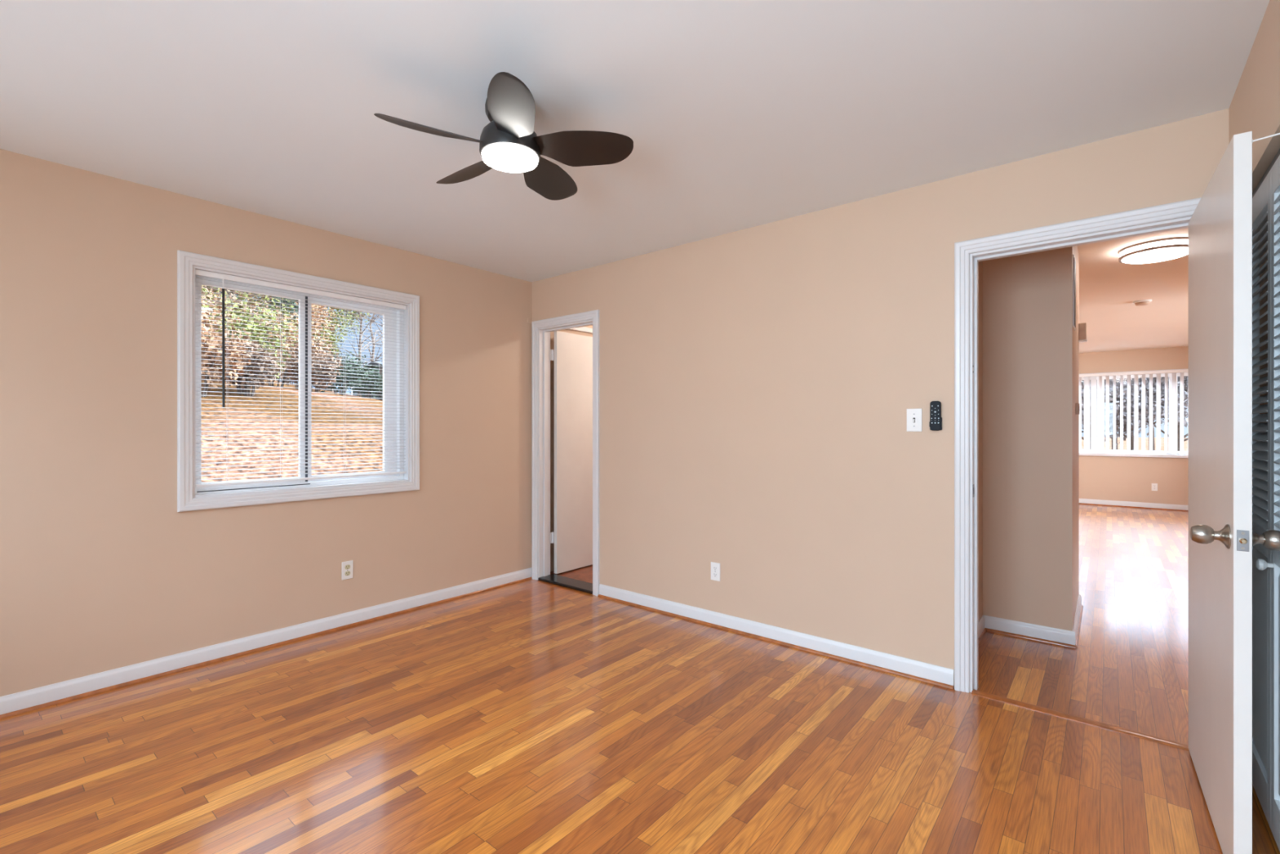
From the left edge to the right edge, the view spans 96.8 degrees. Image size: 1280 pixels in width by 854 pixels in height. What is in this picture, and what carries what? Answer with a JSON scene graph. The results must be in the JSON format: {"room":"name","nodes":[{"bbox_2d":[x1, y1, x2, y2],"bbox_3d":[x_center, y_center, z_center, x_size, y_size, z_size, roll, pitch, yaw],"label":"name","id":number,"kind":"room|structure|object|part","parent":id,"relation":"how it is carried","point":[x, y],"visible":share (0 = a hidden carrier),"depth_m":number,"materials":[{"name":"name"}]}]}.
{"room":"empty bedroom","nodes":[
{"label":"empty bedroom","id":0,"kind":"room"},
{"bbox_2d":[0,148,592,696],"bbox_3d":[-1.573,0.026,4.016,0.200,2.440,6.100,0,0,40],"label":"wall","id":1,"kind":"structure","parent":0,"point":[101,570],"depth_m":2.86,"materials":[{"name":"beige paint"}]},
{"bbox_2d":[0,567,531,719],"bbox_3d":[-2.108,1.202,3.192,0.024,0.088,3.848,0,0,40],"label":"baseboard","id":2,"kind":"structure","parent":1,"relation":"attached to","point":[34,699],"depth_m":3.05,"materials":[{"name":"white paint"}]},
{"bbox_2d":[177,249,419,511],"bbox_3d":[-2.014,-0.234,3.465,0.221,1.336,1.316,0,0,40],"label":"window","id":3,"kind":"structure","parent":1,"relation":"in","point":[189,497],"depth_m":3.40,"materials":[{"name":"white paint"}]},
{"bbox_3d":[-2.190,-0.232,3.236,0.026,1.130,0.544,0,0,40],"label":"sash","id":4,"kind":"part","parent":3,"relation":"part of","materials":[{"name":"white plastic"}]},
{"bbox_2d":[195,269,406,487],"bbox_3d":[-1.960,-0.255,3.421,0.048,1.142,1.158,0,0,40],"label":"blind","id":5,"kind":"object","parent":3,"relation":"attached to","point":[197,273],"visible":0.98,"depth_m":3.30,"materials":[{"name":"white plastic"}]},
{"bbox_3d":[-2.079,-0.248,3.292,0.028,1.103,0.001,0,0,40],"label":"ladder cord","id":6,"kind":"part","parent":5,"relation":"part of","materials":[{"name":"white fabric"}]},
{"bbox_3d":[-1.968,0.309,3.427,0.024,0.014,1.154,0,0,40],"label":"rail","id":7,"kind":"part","parent":5,"relation":"part of","materials":[{"name":"white plastic"}]},
{"bbox_3d":[-1.968,-0.812,3.427,0.026,0.028,1.158,0,0,40],"label":"head rail","id":8,"kind":"part","parent":5,"relation":"part of","materials":[{"name":"white plastic"}]},
{"bbox_3d":[-1.854,-0.248,3.566,0.028,1.103,0.001,0,0,40],"label":"ladder cord","id":9,"kind":"part","parent":5,"relation":"part of","materials":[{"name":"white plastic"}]},
{"bbox_3d":[-1.867,-0.232,3.681,0.028,1.130,0.586,0,0,40],"label":"sash","id":10,"kind":"part","parent":3,"relation":"part of","materials":[{"name":"white plastic"}]},
{"bbox_2d":[342,560,352,580],"bbox_3d":[-1.827,0.894,3.546,0.007,0.112,0.068,0,0,40],"label":"wall outlet","id":11,"kind":"object","parent":1,"relation":"attached to","point":[347,566],"visible":1,"depth_m":3.54,"materials":[{"name":"white plastic"}]},
{"bbox_2d":[345,570,350,575],"bbox_3d":[-1.825,0.914,3.545,0.003,0.027,0.033,0,0,40],"label":"socket","id":12,"kind":"object","parent":11,"relation":"attached to","point":[347,572],"depth_m":3.55,"materials":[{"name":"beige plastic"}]},
{"bbox_2d":[568,326,592,333],"bbox_3d":[0.389,-0.881,4.964,1.620,0.045,1.820,0,0,40],"label":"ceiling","id":13,"kind":"structure","parent":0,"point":[584,329],"depth_m":5.12,"materials":[{"name":"white paint"}]},
{"bbox_2d":[0,0,1269,353],"bbox_3d":[2.765,-1.264,4.779,5.920,0.140,12.800,0,0,40],"label":"ceiling","id":14,"kind":"structure","parent":0,"point":[737,115],"depth_m":2.09,"materials":[{"name":"white paint"}]},
{"bbox_2d":[373,71,633,199],"bbox_3d":[-0.497,-1.078,2.095,0.830,0.232,0.863,0,0,40],"label":"ceiling fan","id":15,"kind":"object","parent":14,"relation":"hanging from","point":[509,143],"visible":1,"depth_m":2.02,"materials":[{"name":"black"}]},
{"bbox_3d":[-0.703,-1.003,1.930,0.364,0.059,0.147,0,0,-31],"label":"blade","id":16,"kind":"part","parent":15,"relation":"part of","materials":[{"name":"black plastic"}]},
{"bbox_3d":[-0.677,-1.003,2.245,0.365,0.059,0.148,0,0,40],"label":"blade","id":17,"kind":"part","parent":15,"relation":"part of","materials":[{"name":"black plastic"}]},
{"bbox_3d":[-0.411,-1.003,1.808,0.147,0.059,0.364,0,0,-13],"label":"blade","id":18,"kind":"part","parent":15,"relation":"part of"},
{"bbox_3d":[-0.369,-1.003,2.319,0.147,0.059,0.364,0,0,23],"label":"blade","id":19,"kind":"part","parent":15,"relation":"part of","materials":[{"name":"black plastic"}]},
{"bbox_3d":[-0.204,-1.003,2.048,0.364,0.059,0.147,0,0,5],"label":"blade","id":20,"kind":"part","parent":15,"relation":"part of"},
{"bbox_2d":[1133,299,1151,306],"bbox_3d":[4.757,-1.173,5.378,0.136,0.042,0.136,0,0,40],"label":"smoke detector","id":21,"kind":"object","parent":14,"relation":"attached to","point":[1141,302],"visible":1,"depth_m":5.34,"materials":[{"name":"white plastic"}]},
{"bbox_2d":[1118,236,1188,263],"bbox_3d":[3.419,-1.155,3.759,0.384,0.077,0.384,0,0,40],"label":"flush ceiling light","id":22,"kind":"object","parent":14,"relation":"attached to","point":[1169,248],"visible":0.85,"depth_m":3.68,"materials":[{"name":"white"}]},
{"bbox_2d":[0,503,1279,853],"bbox_3d":[2.765,1.300,4.779,5.920,0.132,12.800,0,0,40],"label":"floor","id":23,"kind":"structure","parent":0,"point":[531,716],"depth_m":2.23,"materials":[{"name":"brown wood"}]},
{"bbox_2d":[537,573,592,593],"bbox_3d":[-0.543,1.235,4.487,0.609,0.022,0.162,0,0,40],"label":"threshold","id":24,"kind":"object","parent":23,"relation":"on","point":[577,584],"visible":0.76,"depth_m":4.47,"materials":[{"name":"black stone"}]},
{"bbox_2d":[971,688,1189,751],"bbox_3d":[1.853,1.241,2.428,0.756,0.010,0.048,0,0,40],"label":"threshold","id":25,"kind":"object","parent":23,"relation":"on","point":[1073,717],"visible":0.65,"depth_m":2.39,"materials":[{"name":"brown wood"}]},
{"bbox_2d":[532,108,1229,669],"bbox_3d":[1.306,0.026,2.949,5.600,2.440,0.120,0,0,40],"label":"wall","id":26,"kind":"structure","parent":0,"point":[758,384],"depth_m":3.15,"materials":[{"name":"beige paint"}]},
{"bbox_2d":[531,309,599,595],"bbox_3d":[-0.549,0.191,4.480,0.751,2.111,0.166,0,0,40],"label":"door frame","id":27,"kind":"structure","parent":26,"relation":"attached to","point":[540,329],"depth_m":4.63,"materials":[{"name":"white paint"}]},
{"bbox_2d":[550,330,592,573],"bbox_3d":[-0.525,0.211,4.952,0.044,2.020,0.642,0,0,40],"label":"door","id":28,"kind":"structure","parent":26,"relation":"in","point":[571,355],"depth_m":4.86,"materials":[{"name":"white paint"}]},
{"bbox_2d":[711,561,719,581],"bbox_3d":[0.472,0.905,3.555,0.068,0.112,0.007,0,0,40],"label":"wall outlet","id":29,"kind":"object","parent":26,"relation":"attached to","point":[715,566],"visible":1,"depth_m":3.55,"materials":[{"name":"white plastic"}]},
{"bbox_2d":[597,583,954,689],"bbox_3d":[0.595,1.202,3.442,2.325,0.088,0.024,0,0,40],"label":"baseboard","id":30,"kind":"structure","parent":26,"relation":"attached to","point":[937,675],"depth_m":3.21,"materials":[{"name":"white paint"}]},
{"bbox_2d":[906,408,922,431],"bbox_3d":[1.359,-0.034,2.817,0.071,0.114,0.017,0,0,40],"label":"light switch","id":31,"kind":"object","parent":26,"relation":"attached to","point":[914,416],"visible":1,"depth_m":2.82,"materials":[{"name":"white plastic"}]},
{"bbox_2d":[954,197,1200,693],"bbox_3d":[1.887,0.185,2.470,0.898,2.121,0.166,0,0,40],"label":"door frame","id":32,"kind":"structure","parent":26,"relation":"attached to","point":[966,263],"depth_m":2.67,"materials":[{"name":"white paint"}]},
{"bbox_2d":[1188,130,1279,853],"bbox_3d":[1.864,0.225,1.843,0.186,2.018,0.860,0,0,38],"label":"door","id":33,"kind":"structure","parent":32,"relation":"in","point":[1222,538],"depth_m":1.62,"materials":[{"name":"white paint"}]},
{"bbox_3d":[1.589,0.303,1.606,0.045,0.054,0.054,0,0,38],"label":"knob","id":34,"kind":"part","parent":33,"relation":"part of","materials":[{"name":"silver metal"}]},
{"bbox_3d":[1.606,0.303,1.513,0.023,0.056,0.002,0,0,38],"label":"latch plate","id":35,"kind":"part","parent":33,"relation":"part of","materials":[{"name":"metal"}]},
{"bbox_3d":[1.700,0.303,1.519,0.045,0.054,0.054,0,0,38],"label":"knob","id":36,"kind":"part","parent":33,"relation":"part of","materials":[{"name":"silver metal"}]},
{"bbox_3d":[1.435,-0.016,2.755,0.054,0.064,0.016,0,0,40],"label":"cradle","id":37,"kind":"object","parent":26,"relation":"attached to","visible":0},
{"bbox_2d":[929,400,941,431],"bbox_3d":[1.431,-0.054,2.751,0.048,0.144,0.017,0,0,40],"label":"remote","id":38,"kind":"object","parent":37,"relation":"attached to","point":[935,406],"visible":1,"depth_m":2.75,"materials":[{"name":"black plastic"}]},
{"bbox_2d":[977,261,982,621],"bbox_3d":[1.786,0.026,3.201,0.120,2.440,0.880,0,0,40],"label":"wall","id":39,"kind":"structure","parent":0,"point":[980,263],"depth_m":3.43,"materials":[{"name":"beige paint"}]},
{"bbox_2d":[977,593,1083,648],"bbox_3d":[2.318,1.202,3.366,1.840,0.088,0.421,0,0,-25],"label":"baseboard","id":40,"kind":"structure","parent":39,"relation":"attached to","point":[1046,634],"depth_m":3.35,"materials":[{"name":"white paint"}]},
{"bbox_2d":[982,245,1079,631],"bbox_3d":[2.072,0.026,4.145,1.760,2.440,0.940,0,0,40],"label":"wall","id":41,"kind":"structure","parent":0,"point":[1031,344],"depth_m":3.36,"materials":[{"name":"beige paint"}]},
{"bbox_2d":[1072,254,1075,330],"bbox_3d":[2.535,-0.781,3.316,0.009,0.415,0.150,0,0,40],"label":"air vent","id":42,"kind":"object","parent":41,"relation":"in","point":[1073,257],"visible":1,"depth_m":3.26,"materials":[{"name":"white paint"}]},
{"bbox_2d":[1075,403,1079,414],"bbox_3d":[2.752,-0.114,3.571,0.019,0.070,0.120,0,0,40],"label":"thermostat","id":43,"kind":"object","parent":41,"relation":"attached to","point":[1077,405],"visible":1,"depth_m":3.53,"materials":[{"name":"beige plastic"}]},
{"bbox_2d":[1078,322,1087,342],"bbox_3d":[3.040,-0.647,3.898,0.046,0.123,0.082,0,0,40],"label":"door chime","id":44,"kind":"object","parent":41,"relation":"attached to","point":[1082,326],"visible":1,"depth_m":3.87,"materials":[{"name":"beige plastic"}]},
{"bbox_2d":[1079,346,1188,505],"bbox_3d":[7.424,0.026,9.089,3.980,2.440,0.180,0,0,40],"label":"wall","id":45,"kind":"structure","parent":0,"point":[1121,478],"depth_m":8.78,"materials":[{"name":"beige paint"}]},
{"bbox_2d":[1079,368,1188,457],"bbox_3d":[7.461,-0.202,8.994,2.820,1.325,0.180,0,0,40],"label":"window","id":46,"kind":"structure","parent":45,"relation":"in","point":[1104,453],"depth_m":8.79,"materials":[{"name":"white plastic"}]},
{"bbox_2d":[1079,368,1188,454],"bbox_3d":[7.398,-0.223,8.917,2.760,1.253,0.081,0,0,40],"label":"vertical blind","id":47,"kind":"object","parent":46,"relation":"attached to","point":[1086,376],"visible":0.39,"depth_m":8.79,"materials":[{"name":"white plastic"}]},
{"bbox_3d":[7.398,-0.829,8.916,2.760,0.040,0.050,0,0,40],"label":"head rail","id":48,"kind":"part","parent":47,"relation":"part of","materials":[{"name":"white plastic"}]},
{"bbox_3d":[7.439,0.439,8.967,2.800,0.045,0.110,0,0,40],"label":"sill","id":49,"kind":"part","parent":46,"relation":"part of","materials":[{"name":"white paint"}]},
{"bbox_3d":[7.431,-0.224,8.957,2.820,1.280,0.014,0,0,40],"label":"casing","id":50,"kind":"part","parent":46,"relation":"part of","materials":[{"name":"white paint"}]},
{"bbox_2d":[1079,497,1188,511],"bbox_3d":[7.405,1.202,8.973,3.860,0.088,0.024,0,0,40],"label":"baseboard","id":51,"kind":"structure","parent":45,"relation":"attached to","point":[1084,501],"depth_m":8.77,"materials":[{"name":"white paint"}]},
{"bbox_3d":[7.405,1.236,8.973,3.860,0.019,0.024,0,0,40],"label":"shoe molding","id":52,"kind":"part","parent":51,"relation":"part of","materials":[{"name":"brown wood"}]},
{"bbox_2d":[1151,483,1157,490],"bbox_3d":[7.825,0.914,8.637,0.068,0.112,0.007,0,0,40],"label":"wall outlet","id":53,"kind":"object","parent":45,"relation":"attached to","point":[1154,486],"visible":1,"depth_m":8.63,"materials":[{"name":"white plastic"}]},
{"bbox_2d":[1229,0,1279,422],"bbox_3d":[1.028,0.026,0.605,0.120,2.440,3.850,0,0,40],"label":"wall","id":54,"kind":"structure","parent":0,"point":[1255,105],"depth_m":1.70,"materials":[{"name":"beige paint"}]},
{"bbox_2d":[1252,148,1279,851],"bbox_3d":[1.635,0.207,1.394,0.064,2.008,1.626,0,0,40],"label":"door","id":55,"kind":"structure","parent":54,"relation":"in","point":[1266,195],"depth_m":1.76,"materials":[{"name":"grey paint"}]},
{"bbox_3d":[2.033,0.749,1.856,0.014,0.695,0.318,0,0,40],"label":"raised panel","id":56,"kind":"part","parent":55,"relation":"part of","materials":[{"name":"grey paint"}]},
{"bbox_3d":[2.035,0.217,1.854,0.028,1.987,0.402,0,0,40],"label":"panel","id":57,"kind":"part","parent":55,"relation":"part of","materials":[{"name":"grey paint"}]},
{"bbox_3d":[1.863,0.411,1.694,0.034,0.034,0.034,0,0,40],"label":"knob","id":58,"kind":"part","parent":55,"relation":"part of","materials":[{"name":"white plastic"}]},
{"bbox_3d":[1.778,0.217,1.542,0.028,1.987,0.402,0,0,40],"label":"panel","id":59,"kind":"part","parent":55,"relation":"part of","materials":[{"name":"grey paint"}]},
{"bbox_3d":[1.775,0.749,1.544,0.014,0.695,0.318,0,0,40],"label":"raised panel","id":60,"kind":"part","parent":55,"relation":"part of","materials":[{"name":"grey paint"}]},
{"label":"outside","id":61,"kind":"structure","parent":0,"visible":0},
{"bbox_2d":[200,368,1187,482],"bbox_3d":[-7.444,-8.079,36.023,170.000,19.250,180.000,0,0,40],"label":"ground","id":62,"kind":"structure","parent":61,"point":[357,406],"depth_m":7.22,"materials":[{"name":"brown plant"}]},
{"bbox_2d":[202,285,235,302],"bbox_3d":[-24.092,-10.346,32.384,9.456,15.203,11.550,0,0,43],"label":"tree","id":63,"kind":"object","parent":62,"relation":"on","point":[202,286],"visible":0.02,"depth_m":33.72,"materials":[{"name":"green plant"}]},
{"bbox_2d":[200,293,249,343],"bbox_3d":[-8.129,-1.602,9.891,1.902,1.677,1.953,0,0,7],"label":"shrub","id":64,"kind":"object","parent":62,"relation":"on","point":[203,322],"visible":0.04,"depth_m":10.09,"materials":[{"name":"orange plant"}]},
{"bbox_2d":[200,316,255,396],"bbox_3d":[-6.657,-1.013,8.514,1.360,1.272,1.467,0,0,40],"label":"shrub","id":65,"kind":"object","parent":62,"relation":"on","point":[206,340],"visible":0.25,"depth_m":8.55,"materials":[{"name":"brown plant"}]},
{"bbox_2d":[200,284,263,302],"bbox_3d":[-18.274,-7.648,23.337,7.013,10.666,7.447,0,0,43],"label":"tree","id":66,"kind":"object","parent":62,"relation":"on","point":[201,285],"visible":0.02,"depth_m":23.82,"materials":[{"name":"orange plant"}]},
{"bbox_2d":[200,284,273,318],"bbox_3d":[-11.619,-2.892,14.969,3.541,2.871,3.268,0,0,12],"label":"tree","id":67,"kind":"object","parent":62,"relation":"on","point":[202,285],"visible":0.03,"depth_m":15.45,"materials":[{"name":"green plant"}]},
{"bbox_2d":[200,288,285,379],"bbox_3d":[-9.078,-1.960,11.986,2.445,2.115,2.480,0,0,40],"label":"tree","id":68,"kind":"object","parent":62,"relation":"on","point":[202,293],"visible":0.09,"depth_m":12.00,"materials":[{"name":"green plant"}]},
{"bbox_2d":[207,336,286,395],"bbox_3d":[-6.616,-0.991,9.516,1.228,1.072,1.202,0,0,40],"label":"shrub","id":69,"kind":"object","parent":62,"relation":"on","point":[252,346],"visible":0.53,"depth_m":9.37,"materials":[{"name":"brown plant"}]},
{"bbox_2d":[200,286,297,353],"bbox_3d":[-10.062,-2.347,13.996,3.004,2.459,2.915,0,0,-18],"label":"tree","id":70,"kind":"object","parent":62,"relation":"on","point":[202,289],"visible":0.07,"depth_m":13.86,"materials":[{"name":"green plant"}]},
{"bbox_2d":[201,299,298,384],"bbox_3d":[-7.666,-1.601,10.988,1.960,1.728,1.860,0,0,40],"label":"tree","id":71,"kind":"object","parent":62,"relation":"on","point":[259,338],"visible":0.29,"depth_m":10.89,"materials":[{"name":"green plant"}]},
{"bbox_2d":[205,285,298,324],"bbox_3d":[-14.281,-5.282,20.733,4.047,7.139,3.960,0,0,-25],"label":"evergreen tree","id":72,"kind":"object","parent":62,"relation":"on","point":[296,306],"visible":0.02,"depth_m":20.68,"materials":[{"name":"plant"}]},
{"bbox_2d":[231,303,318,373],"bbox_3d":[-11.140,-2.498,17.032,2.840,2.339,2.864,0,0,40],"label":"shrub","id":73,"kind":"object","parent":62,"relation":"on","point":[232,304],"visible":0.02,"depth_m":17.12,"materials":[{"name":"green plant"}]},
{"bbox_2d":[231,302,334,387],"bbox_3d":[-8.384,-1.805,13.075,2.349,1.989,2.270,0,0,40],"label":"tree","id":74,"kind":"object","parent":62,"relation":"on","point":[291,328],"visible":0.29,"depth_m":12.97,"materials":[{"name":"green plant"}]},
{"bbox_2d":[234,293,344,381],"bbox_3d":[-18.425,-6.778,28.913,6.093,9.607,6.645,0,0,-13],"label":"tree","id":75,"kind":"object","parent":62,"relation":"on","point":[319,307],"visible":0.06,"depth_m":29.05,"materials":[{"name":"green plant"}]},
{"bbox_3d":[-18.425,-7.838,28.913,6.093,7.487,6.645,0,0,-13],"label":"crown","id":76,"kind":"part","parent":75,"relation":"part of","materials":[{"name":"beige plant"}]},
{"bbox_2d":[273,325,322,383],"bbox_3d":[-11.838,-2.427,18.886,2.617,2.221,2.393,0,0,40],"label":"shrub","id":77,"kind":"object","parent":62,"relation":"on","point":[288,326],"visible":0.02,"depth_m":18.95,"materials":[{"name":"grey plant"}]},
{"bbox_2d":[273,337,342,389],"bbox_3d":[-8.306,-1.520,13.992,1.650,1.444,1.563,0,0,-2],"label":"shrub","id":78,"kind":"object","parent":62,"relation":"on","point":[321,338],"visible":0.06,"depth_m":13.96,"materials":[{"name":"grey plant"}]},
{"bbox_2d":[283,348,343,391],"bbox_3d":[-7.471,-1.249,12.943,1.164,1.062,1.177,0,0,40],"label":"shrub","id":79,"kind":"object","parent":62,"relation":"on","point":[318,359],"visible":0.62,"depth_m":12.81,"materials":[{"name":"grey plant"}]},
{"bbox_2d":[264,306,363,355],"bbox_3d":[-19.301,-6.546,33.316,4.800,9.664,4.831,0,0,12],"label":"tree","id":80,"kind":"object","parent":62,"relation":"on","point":[332,336],"visible":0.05,"depth_m":33.77,"materials":[{"name":"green plant"}]},
{"bbox_2d":[279,358,382,395],"bbox_3d":[-23.729,-2.580,46.000,10.500,5.850,7.500,0,0,-30],"label":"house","id":81,"kind":"structure","parent":62,"relation":"on","point":[347,392],"depth_m":43.01,"materials":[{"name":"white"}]},
{"bbox_2d":[294,306,378,391],"bbox_3d":[-22.115,-7.936,40.002,5.503,12.103,7.694,0,0,35],"label":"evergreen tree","id":82,"kind":"object","parent":62,"relation":"on","point":[354,312],"visible":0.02,"depth_m":39.98,"materials":[{"name":"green plant"}]},
{"bbox_3d":[-22.088,-9.087,40.021,5.589,9.802,7.703,0,0,40],"label":"crown","id":83,"kind":"part","parent":82,"relation":"part of","materials":[{"name":"green plant"}]},
{"bbox_2d":[320,349,373,395],"bbox_3d":[-8.975,-1.572,16.988,1.620,1.490,1.762,0,0,40],"label":"shrub","id":84,"kind":"object","parent":62,"relation":"on","point":[354,372],"visible":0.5,"depth_m":16.92,"materials":[{"name":"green plant"}]},
{"bbox_2d":[321,307,382,396],"bbox_3d":[-12.876,-4.159,26.841,3.598,6.034,3.413,0,0,40],"label":"bare tree","id":85,"kind":"object","parent":62,"relation":"on","point":[361,343],"visible":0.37,"depth_m":26.95,"materials":[{"name":"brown plant"}]},
{"bbox_2d":[328,311,382,365],"bbox_3d":[-14.521,-4.632,30.879,3.971,7.175,4.649,0,0,-12],"label":"bare tree","id":86,"kind":"object","parent":62,"relation":"on","point":[372,337],"visible":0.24,"depth_m":30.99,"materials":[{"name":"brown plant"}]},
{"bbox_2d":[346,365,382,398],"bbox_3d":[-9.143,-1.414,19.005,1.322,1.229,1.468,0,0,1],"label":"shrub","id":87,"kind":"object","parent":62,"relation":"on","point":[378,383],"visible":0.68,"depth_m":18.78,"materials":[{"name":"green plant"}]},
{"bbox_2d":[349,312,382,400],"bbox_3d":[-10.380,-3.615,24.373,3.204,5.484,3.713,0,0,24],"label":"bare tree","id":88,"kind":"object","parent":62,"relation":"on","point":[368,318],"visible":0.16,"depth_m":23.94,"materials":[{"name":"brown plant"}]},
{"bbox_2d":[351,325,382,346],"bbox_3d":[-9.098,-4.457,23.718,3.981,7.696,4.064,0,0,25],"label":"bare tree","id":89,"kind":"object","parent":62,"relation":"on","point":[375,344],"visible":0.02,"depth_m":23.19,"materials":[{"name":"grey plant"}]},
{"bbox_2d":[356,360,382,399],"bbox_3d":[-10.873,-1.272,26.000,2.700,3.200,3.100,0,0,28],"label":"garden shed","id":90,"kind":"object","parent":62,"relation":"on","point":[374,362],"visible":0.05,"depth_m":24.80,"materials":[{"name":"grey"}]},
{"bbox_2d":[363,363,382,400],"bbox_3d":[-8.960,-1.483,19.995,1.712,1.475,1.677,0,0,40],"label":"shrub","id":91,"kind":"object","parent":62,"relation":"on","point":[380,396],"visible":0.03,"depth_m":19.77,"materials":[{"name":"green plant"}]},
{"bbox_2d":[1110,380,1117,449],"bbox_3d":[21.530,-1.721,26.322,6.157,6.941,4.609,0,0,40],"label":"tree","id":92,"kind":"object","parent":62,"relation":"on","point":[1110,380],"visible":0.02,"depth_m":26.11,"materials":[{"name":"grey plant"}]},
{"bbox_2d":[1081,377,1180,449],"bbox_3d":[14.802,-0.594,18.802,3.713,4.687,3.604,0,0,-20],"label":"tree","id":93,"kind":"object","parent":62,"relation":"on","point":[1117,380],"visible":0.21,"depth_m":17.93,"materials":[{"name":"grey plant"}]},
{"bbox_2d":[1089,379,1186,450],"bbox_3d":[18.601,-0.929,21.196,3.813,5.351,4.055,0,0,40],"label":"tree","id":94,"kind":"object","parent":62,"relation":"on","point":[1117,435],"visible":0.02,"depth_m":21.00,"materials":[{"name":"grey plant"}]},
{"bbox_2d":[1104,375,1187,451],"bbox_3d":[17.373,-0.744,18.239,4.270,4.986,3.562,0,0,-5],"label":"tree","id":95,"kind":"object","parent":62,"relation":"on","point":[1185,378],"visible":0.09,"depth_m":18.00,"materials":[{"name":"grey plant"}]},
{"bbox_2d":[1145,404,1187,450],"bbox_3d":[23.143,-1.841,26.047,4.972,7.180,4.535,0,0,-39],"label":"tree","id":96,"kind":"object","parent":62,"relation":"on","point":[1155,422],"visible":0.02,"depth_m":25.97,"materials":[{"name":"grey plant"}]},
{"bbox_3d":[23.176,-2.690,25.987,4.651,5.483,5.180,0,0,40],"label":"crown","id":97,"kind":"part","parent":96,"relation":"part of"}
]}

